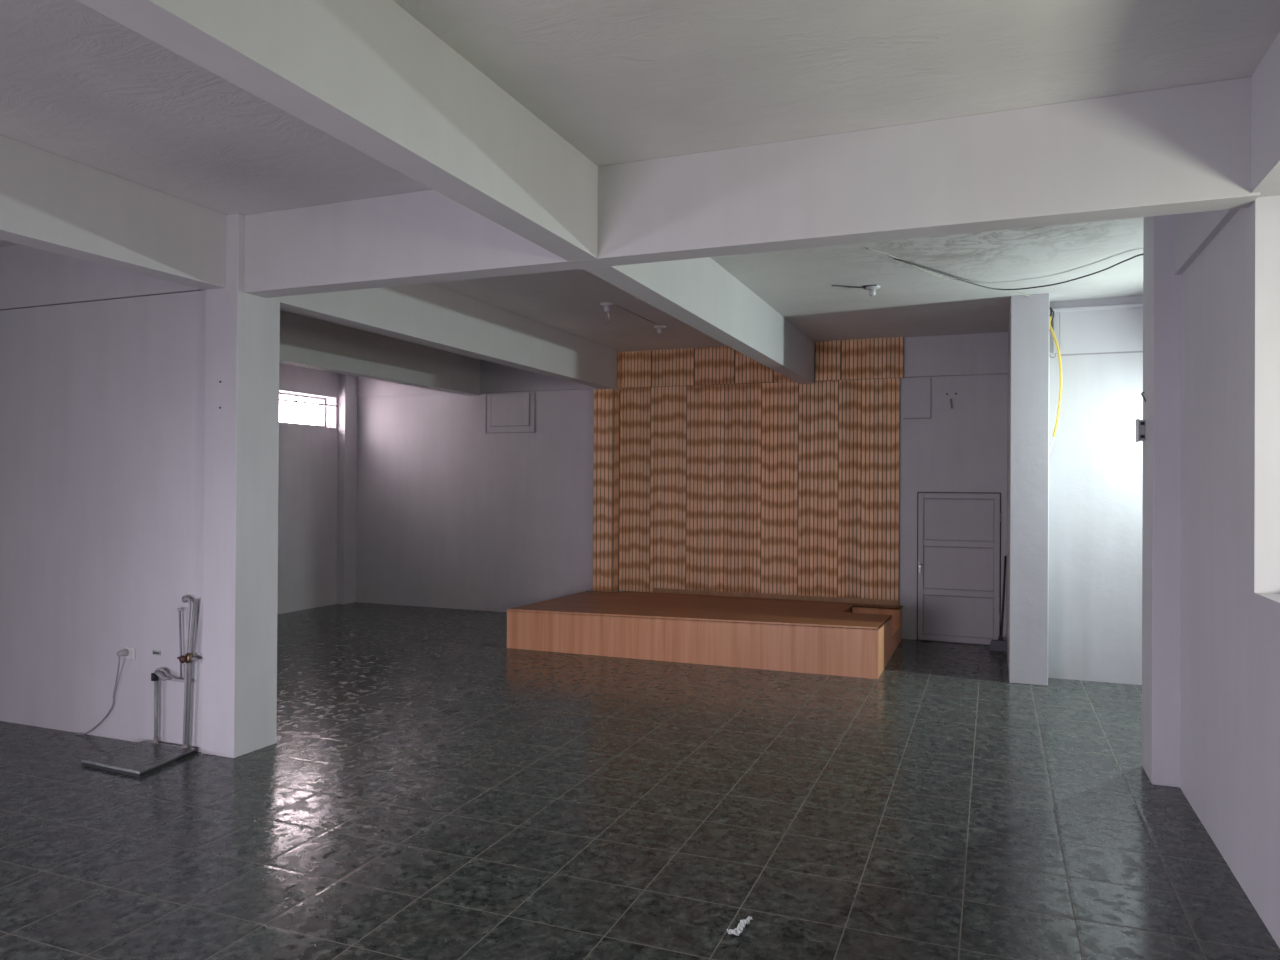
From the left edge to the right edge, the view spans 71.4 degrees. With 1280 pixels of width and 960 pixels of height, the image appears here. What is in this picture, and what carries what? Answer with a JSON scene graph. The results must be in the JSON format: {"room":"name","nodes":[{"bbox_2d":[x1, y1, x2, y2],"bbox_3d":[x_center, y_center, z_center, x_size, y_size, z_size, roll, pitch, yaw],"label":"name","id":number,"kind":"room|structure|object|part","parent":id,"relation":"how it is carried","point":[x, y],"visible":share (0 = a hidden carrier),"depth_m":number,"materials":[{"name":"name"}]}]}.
{"room":"empty basement hall","nodes":[
{"label":"empty basement hall","id":0,"kind":"room"},
{"bbox_2d":[0,245,204,751],"bbox_3d":[-4.342,0.024,6.248,3.820,3.240,0.305,0,0,22],"label":"wall partition","id":1,"kind":"structure","parent":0,"point":[102,367],"depth_m":5.75,"materials":[{"name":"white paint"}]},
{"bbox_2d":[77,647,134,734],"bbox_3d":[-3.415,1.351,5.672,0.480,0.591,0.065,0,0,22],"label":"wall socket","id":2,"kind":"object","parent":1,"relation":"attached to","point":[129,652],"visible":1,"depth_m":5.62,"materials":[{"name":"white plastic"}]},
{"bbox_3d":[-3.440,1.369,5.688,0.421,0.555,0.046,0,0,26],"label":"power cord","id":3,"kind":"part","parent":2,"relation":"part of","materials":[{"name":"grey plastic"}]},
{"bbox_3d":[-3.214,1.092,5.622,0.072,0.072,0.012,0,0,22],"label":"plate","id":4,"kind":"part","parent":2,"relation":"part of","materials":[{"name":"white plastic"}]},
{"bbox_2d":[152,650,160,654],"bbox_3d":[-3.007,1.075,5.543,0.066,0.028,0.007,0,0,22],"label":"air vent","id":5,"kind":"object","parent":1,"relation":"in","point":[155,652],"visible":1,"depth_m":5.54,"materials":[{"name":"metal"}]},
{"bbox_2d":[151,608,183,742],"bbox_3d":[-2.885,1.216,5.445,0.279,0.868,0.065,0,0,22],"label":"drain pipe","id":6,"kind":"object","parent":1,"relation":"attached to","point":[157,674],"visible":0.95,"depth_m":5.48,"materials":[{"name":"plastic"}]},
{"bbox_2d":[177,595,198,747],"bbox_3d":[-2.734,1.177,5.384,0.155,0.947,0.080,0,0,22],"label":"pipe","id":7,"kind":"object","parent":1,"relation":"attached to","point":[188,659],"visible":0.89,"depth_m":5.39,"materials":[{"name":"plastic"}]},
{"bbox_3d":[-2.748,1.078,5.358,0.050,0.050,0.020,0,0,22],"label":"valve handle","id":8,"kind":"part","parent":7,"relation":"part of","materials":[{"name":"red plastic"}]},
{"bbox_2d":[182,595,190,602],"bbox_3d":[-2.765,0.725,5.427,0.044,0.044,0.030,0,0,22],"label":"pipe","id":9,"kind":"object","parent":7,"relation":"attached to","point":[185,599],"depth_m":5.41,"materials":[{"name":"grey metal"}]},
{"bbox_2d":[277,363,337,613],"bbox_3d":[-6.269,0.015,6.870,0.220,3.240,11.750,0,0,22],"label":"wall","id":10,"kind":"structure","parent":0,"point":[308,455],"depth_m":11.54,"materials":[{"name":"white paint"}]},
{"bbox_2d":[279,392,337,427],"bbox_3d":[-4.479,-0.911,11.336,0.206,0.410,1.760,0,0,22],"label":"window","id":11,"kind":"structure","parent":10,"relation":"in","point":[296,409],"depth_m":11.68,"materials":[{"name":"glass"}]},
{"bbox_3d":[-4.580,-0.911,11.322,0.006,0.350,1.600,0,0,22],"label":"pane","id":12,"kind":"part","parent":11,"relation":"part of","materials":[{"name":"clear glass"}]},
{"bbox_3d":[-4.393,-0.998,11.303,0.022,0.037,1.760,0,0,22],"label":"curtain rod","id":13,"kind":"part","parent":11,"relation":"part of","materials":[{"name":"metal"}]},
{"bbox_2d":[337,373,357,603],"bbox_3d":[-3.991,0.056,12.152,0.120,3.240,0.250,0,0,22],"label":"column","id":14,"kind":"structure","parent":0,"point":[347,384],"depth_m":12.06,"materials":[{"name":"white paint"}]},
{"bbox_2d":[604,361,619,591],"bbox_3d":[-0.391,0.072,10.753,0.275,3.240,0.197,0,0,22],"label":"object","id":15,"kind":"structure","parent":0,"point":[616,361],"depth_m":10.79,"materials":[{"name":"brown wood"}]},
{"bbox_2d":[0,602,1279,959],"bbox_3d":[-1.367,1.731,4.913,10.750,0.150,12.150,0,0,22],"label":"floor","id":16,"kind":"structure","parent":0,"point":[429,787],"depth_m":4.34,"materials":[{"name":"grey tile"}]},
{"bbox_2d":[81,741,194,776],"bbox_3d":[-2.921,1.632,5.231,0.505,0.032,0.445,0,0,22],"label":"floor hatch","id":17,"kind":"object","parent":16,"relation":"on","point":[139,759],"visible":1,"depth_m":5.19,"materials":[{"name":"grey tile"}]},
{"bbox_2d":[201,213,279,757],"bbox_3d":[-2.456,0.032,5.498,0.260,3.240,0.340,0,0,22],"label":"column","id":18,"kind":"structure","parent":16,"relation":"on","point":[242,330],"depth_m":5.36,"materials":[{"name":"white paint"}]},
{"bbox_2d":[507,591,901,678],"bbox_3d":[0.742,1.473,9.231,3.605,0.436,2.151,0,0,22],"label":"stage platform","id":19,"kind":"object","parent":16,"relation":"on","point":[801,636],"visible":1,"depth_m":8.36,"materials":[{"name":"orange wood"}]},
{"bbox_3d":[2.475,1.519,9.387,0.462,0.368,0.018,0,0,22],"label":"recess panel","id":20,"kind":"part","parent":19,"relation":"part of","materials":[{"name":"orange wood"}]},
{"bbox_3d":[2.221,1.479,8.095,0.018,0.431,1.092,0,0,22],"label":"panel","id":21,"kind":"part","parent":19,"relation":"part of","materials":[{"name":"orange wood"}]},
{"bbox_3d":[2.750,1.521,9.430,0.018,0.368,0.300,0,0,22],"label":"panel","id":22,"kind":"part","parent":19,"relation":"part of","materials":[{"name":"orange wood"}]},
{"bbox_2d":[727,916,751,935],"bbox_3d":[0.376,1.649,3.295,0.058,0.013,0.162,0,0,40],"label":"paper scrap","id":23,"kind":"object","parent":16,"relation":"on","point":[739,929],"visible":1,"depth_m":3.28,"materials":[{"name":"white paper"}]},
{"bbox_2d":[989,556,1006,651],"bbox_3d":[3.633,1.242,9.036,0.178,0.933,0.324,0,0,22],"label":"broom","id":24,"kind":"object","parent":16,"relation":"on","point":[1000,644],"visible":0.91,"depth_m":8.91,"materials":[{"name":"grey plastic"}]},
{"bbox_3d":[3.685,1.190,9.039,0.023,0.827,0.284,0,0,30],"label":"handle","id":25,"kind":"part","parent":24,"relation":"part of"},
{"bbox_2d":[0,0,1279,359],"bbox_3d":[-1.346,-1.659,4.930,10.750,0.150,12.150,0,0,22],"label":"ceiling","id":26,"kind":"structure","parent":0,"point":[620,81],"depth_m":3.68,"materials":[{"name":"paint"}]},
{"bbox_2d":[0,135,225,289],"bbox_3d":[-3.635,-1.389,2.654,0.175,0.440,5.835,0,0,22],"label":"ceiling beam","id":27,"kind":"structure","parent":26,"relation":"attached to","point":[50,202],"depth_m":4.62,"materials":[{"name":"paint"}]},
{"bbox_2d":[77,0,597,260],"bbox_3d":[-1.372,-1.367,1.781,0.165,0.465,5.880,0,0,22],"label":"ceiling beam","id":28,"kind":"structure","parent":26,"relation":"attached to","point":[368,75],"depth_m":3.00,"materials":[{"name":"paint"}]},
{"bbox_2d":[280,311,479,395],"bbox_3d":[-3.182,-1.345,8.969,0.180,0.460,5.590,0,0,22],"label":"ceiling beam","id":29,"kind":"structure","parent":26,"relation":"attached to","point":[306,342],"depth_m":9.53,"materials":[{"name":"paint"}]},
{"bbox_2d":[280,283,616,388],"bbox_3d":[-1.356,-1.335,8.156,0.175,0.465,5.395,0,0,22],"label":"ceiling beam","id":30,"kind":"structure","parent":26,"relation":"attached to","point":[428,314],"depth_m":7.58,"materials":[{"name":"paint"}]},
{"bbox_2d":[600,302,613,323],"bbox_3d":[-0.294,-1.472,7.895,0.124,0.180,0.124,0,0,22],"label":"holder","id":31,"kind":"object","parent":26,"relation":"attached to","point":[606,305],"visible":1,"depth_m":7.87,"materials":[{"name":"white plastic"}]},
{"bbox_3d":[-0.294,-1.437,7.895,0.060,0.110,0.060,0,0,22],"label":"bulb","id":32,"kind":"part","parent":31,"relation":"part of","materials":[{"name":"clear glass"}]},
{"bbox_2d":[604,306,609,311],"bbox_3d":[-0.294,-1.516,7.895,0.056,0.052,0.056,0,0,22],"label":"socket","id":33,"kind":"object","parent":31,"relation":"attached to","point":[606,308],"depth_m":7.87,"materials":[{"name":"white plastic"}]},
{"bbox_2d":[616,305,659,325],"bbox_3d":[-0.007,-1.553,8.449,0.012,0.008,1.080,0,0,22],"label":"wire","id":34,"kind":"object","parent":26,"relation":"attached to","point":[616,305],"visible":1,"depth_m":8.42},
{"bbox_2d":[654,325,665,333],"bbox_3d":[0.202,-1.517,9.011,0.124,0.072,0.124,0,0,22],"label":"holder","id":35,"kind":"object","parent":26,"relation":"attached to","point":[660,328],"visible":1,"depth_m":8.98,"materials":[{"name":"white plastic"}]},
{"bbox_2d":[657,328,662,333],"bbox_3d":[0.202,-1.507,9.011,0.056,0.052,0.056,0,0,22],"label":"socket","id":36,"kind":"object","parent":35,"relation":"attached to","point":[659,330],"depth_m":8.99,"materials":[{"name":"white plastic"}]},
{"bbox_2d":[584,257,814,383],"bbox_3d":[0.825,-1.325,7.321,0.165,0.465,5.700,0,0,22],"label":"ceiling beam","id":37,"kind":"structure","parent":26,"relation":"attached to","point":[699,293],"depth_m":6.55,"materials":[{"name":"paint"}]},
{"bbox_2d":[244,77,1259,297],"bbox_3d":[0.045,-1.345,4.473,5.135,0.465,0.170,0,0,22],"label":"ceiling beam","id":38,"kind":"structure","parent":26,"relation":"attached to","point":[1181,149],"depth_m":4.05,"materials":[{"name":"paint"}]},
{"bbox_2d":[832,285,879,295],"bbox_3d":[1.725,-1.517,7.160,0.408,0.072,0.169,0,0,0],"label":"holder","id":39,"kind":"object","parent":26,"relation":"attached to","point":[872,289],"visible":1,"depth_m":7.13,"materials":[{"name":"white plastic"}]},
{"bbox_2d":[869,289,875,295],"bbox_3d":[1.866,-1.506,7.157,0.056,0.052,0.056,0,0,22],"label":"socket","id":40,"kind":"object","parent":39,"relation":"attached to","point":[872,292],"depth_m":7.14,"materials":[{"name":"white plastic"}]},
{"bbox_2d":[865,247,1050,306],"bbox_3d":[2.484,-1.518,6.860,2.624,0.063,0.136,1,0,-40],"label":"wire","id":41,"kind":"object","parent":26,"relation":"attached to","point":[866,247],"visible":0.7,"depth_m":6.74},
{"bbox_2d":[894,254,1142,289],"bbox_3d":[2.975,-1.512,6.488,2.303,0.059,0.910,0,0,9],"label":"wire","id":42,"kind":"object","parent":26,"relation":"hanging from","point":[1138,254],"visible":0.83,"depth_m":6.56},
{"bbox_2d":[356,332,1007,644],"bbox_3d":[-0.162,0.074,10.876,8.580,3.240,0.200,0,0,22],"label":"wall","id":43,"kind":"structure","parent":0,"point":[453,514],"depth_m":11.29,"materials":[{"name":"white paint"}]},
{"bbox_2d":[485,392,535,433],"bbox_3d":[-1.656,-0.853,11.359,0.720,0.510,0.016,0,0,22],"label":"sealed opening","id":44,"kind":"object","parent":43,"relation":"attached to","point":[507,410],"visible":1,"depth_m":11.35,"materials":[{"name":"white paint"}]},
{"bbox_2d":[592,337,903,605],"bbox_3d":[1.133,-0.102,10.139,3.569,2.880,0.217,0,0,22],"label":"covering","id":45,"kind":"object","parent":43,"relation":"attached to","point":[692,507],"visible":0.92,"depth_m":10.15,"materials":[{"name":"brown wood"}]},
{"bbox_2d":[903,378,931,418],"bbox_3d":[2.966,-0.871,9.529,0.290,0.435,0.010,0,0,22],"label":"sealed opening","id":46,"kind":"object","parent":43,"relation":"attached to","point":[930,378],"visible":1,"depth_m":9.48,"materials":[{"name":"white paint"}]},
{"bbox_2d":[917,492,1000,643],"bbox_3d":[3.332,0.918,9.332,0.830,1.580,0.081,0,0,22],"label":"door","id":47,"kind":"structure","parent":43,"relation":"in","point":[959,533],"depth_m":9.35,"materials":[{"name":"paint"}]},
{"bbox_3d":[3.340,0.669,9.350,0.698,0.062,0.022,0,0,22],"label":"rail","id":48,"kind":"part","parent":47,"relation":"part of","materials":[{"name":"paint"}]},
{"bbox_3d":[3.337,1.185,9.347,0.698,0.063,0.022,0,0,22],"label":"rail","id":49,"kind":"part","parent":47,"relation":"part of","materials":[{"name":"paint"}]},
{"bbox_3d":[3.333,1.671,9.345,0.698,0.055,0.022,0,0,22],"label":"rail","id":50,"kind":"part","parent":47,"relation":"part of","materials":[{"name":"paint"}]},
{"bbox_3d":[3.343,0.168,9.352,0.698,0.050,0.022,0,0,22],"label":"rail","id":51,"kind":"part","parent":47,"relation":"part of","materials":[{"name":"paint"}]},
{"bbox_2d":[1006,311,1009,672],"bbox_3d":[3.680,0.086,8.534,0.290,3.240,1.720,0,0,22],"label":"wall","id":52,"kind":"structure","parent":0,"point":[1008,359],"depth_m":8.44,"materials":[{"name":"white paint"}]},
{"bbox_2d":[1009,294,1049,685],"bbox_3d":[3.303,0.079,7.576,0.295,3.240,0.360,0,0,22],"label":"column","id":53,"kind":"structure","parent":0,"point":[1029,315],"depth_m":7.41,"materials":[{"name":"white paint"}]},
{"bbox_2d":[1049,306,1061,455],"bbox_3d":[3.534,-0.839,7.602,0.070,1.326,0.139,1,0,-38],"label":"conduit","id":54,"kind":"object","parent":53,"relation":"attached to","point":[1050,308],"visible":0.93,"depth_m":7.56,"materials":[{"name":"yellow plastic"}]},
{"bbox_2d":[1048,296,1142,684],"bbox_3d":[4.316,0.085,7.464,1.680,3.240,0.200,0,0,22],"label":"wall","id":55,"kind":"structure","parent":0,"point":[1096,458],"depth_m":7.54,"materials":[{"name":"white paint"}]},
{"bbox_2d":[1053,312,1058,352],"bbox_3d":[3.575,-1.264,7.650,0.045,0.350,0.020,0,0,22],"label":"trim","id":56,"kind":"structure","parent":55,"relation":"attached to","point":[1056,314],"depth_m":7.64,"materials":[{"name":"paint"}]},
{"bbox_2d":[1049,304,1142,312],"bbox_3d":[4.282,-1.448,7.357,1.675,0.025,0.045,0,0,22],"label":"trim","id":57,"kind":"structure","parent":55,"relation":"attached to","point":[1127,305],"depth_m":7.51,"materials":[{"name":"paint"}]},
{"bbox_2d":[1142,214,1181,787],"bbox_3d":[2.978,0.064,5.074,0.155,3.240,0.370,0,0,22],"label":"column","id":58,"kind":"structure","parent":0,"point":[1162,289],"depth_m":4.92,"materials":[{"name":"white paint"}]},
{"bbox_2d":[1136,419,1144,441],"bbox_3d":[2.937,-0.290,5.229,0.038,0.134,0.102,0,0,22],"label":"wall switch","id":59,"kind":"object","parent":58,"relation":"attached to","point":[1140,424],"visible":1,"depth_m":5.19,"materials":[{"name":"plastic"}]},
{"bbox_3d":[2.922,-0.290,5.236,0.006,0.134,0.099,0,0,22],"label":"plate","id":60,"kind":"part","parent":59,"relation":"part of","materials":[{"name":"white plastic"}]},
{"bbox_2d":[1180,171,1279,947],"bbox_3d":[1.736,0.039,1.570,0.160,3.240,7.800,0,0,22],"label":"wall","id":61,"kind":"structure","parent":0,"point":[1230,637],"depth_m":3.79,"materials":[{"name":"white paint"}]},
{"bbox_2d":[1174,208,1239,274],"bbox_3d":[2.683,-1.347,4.207,0.035,0.430,1.480,0,0,22],"label":"trim","id":62,"kind":"structure","parent":61,"relation":"attached to","point":[1193,232],"depth_m":4.43,"materials":[{"name":"paint"}]},
{"bbox_2d":[1251,32,1279,192],"bbox_3d":[1.316,-1.361,0.753,0.030,0.455,5.950,0,0,22],"label":"trim","id":63,"kind":"structure","parent":61,"relation":"attached to","point":[1265,80],"depth_m":3.28,"materials":[{"name":"paint"}]},
{"bbox_3d":[4.247,0.077,6.077,1.185,3.240,2.830,0,0,22],"label":"wall","id":64,"kind":"structure","parent":0,"visible":0},
{"bbox_2d":[1060,307,1142,353],"bbox_3d":[4.335,-1.255,7.356,1.575,0.361,0.006,0,0,22],"label":"wall","id":65,"kind":"structure","parent":64,"relation":"attached to","point":[1109,330],"depth_m":7.53,"materials":[{"name":"paint"}]},
{"bbox_2d":[1061,351,1142,355],"bbox_3d":[4.334,-1.068,7.355,1.575,0.013,0.006,0,0,22],"label":"trim","id":66,"kind":"structure","parent":64,"relation":"attached to","point":[1125,351],"depth_m":7.52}
]}

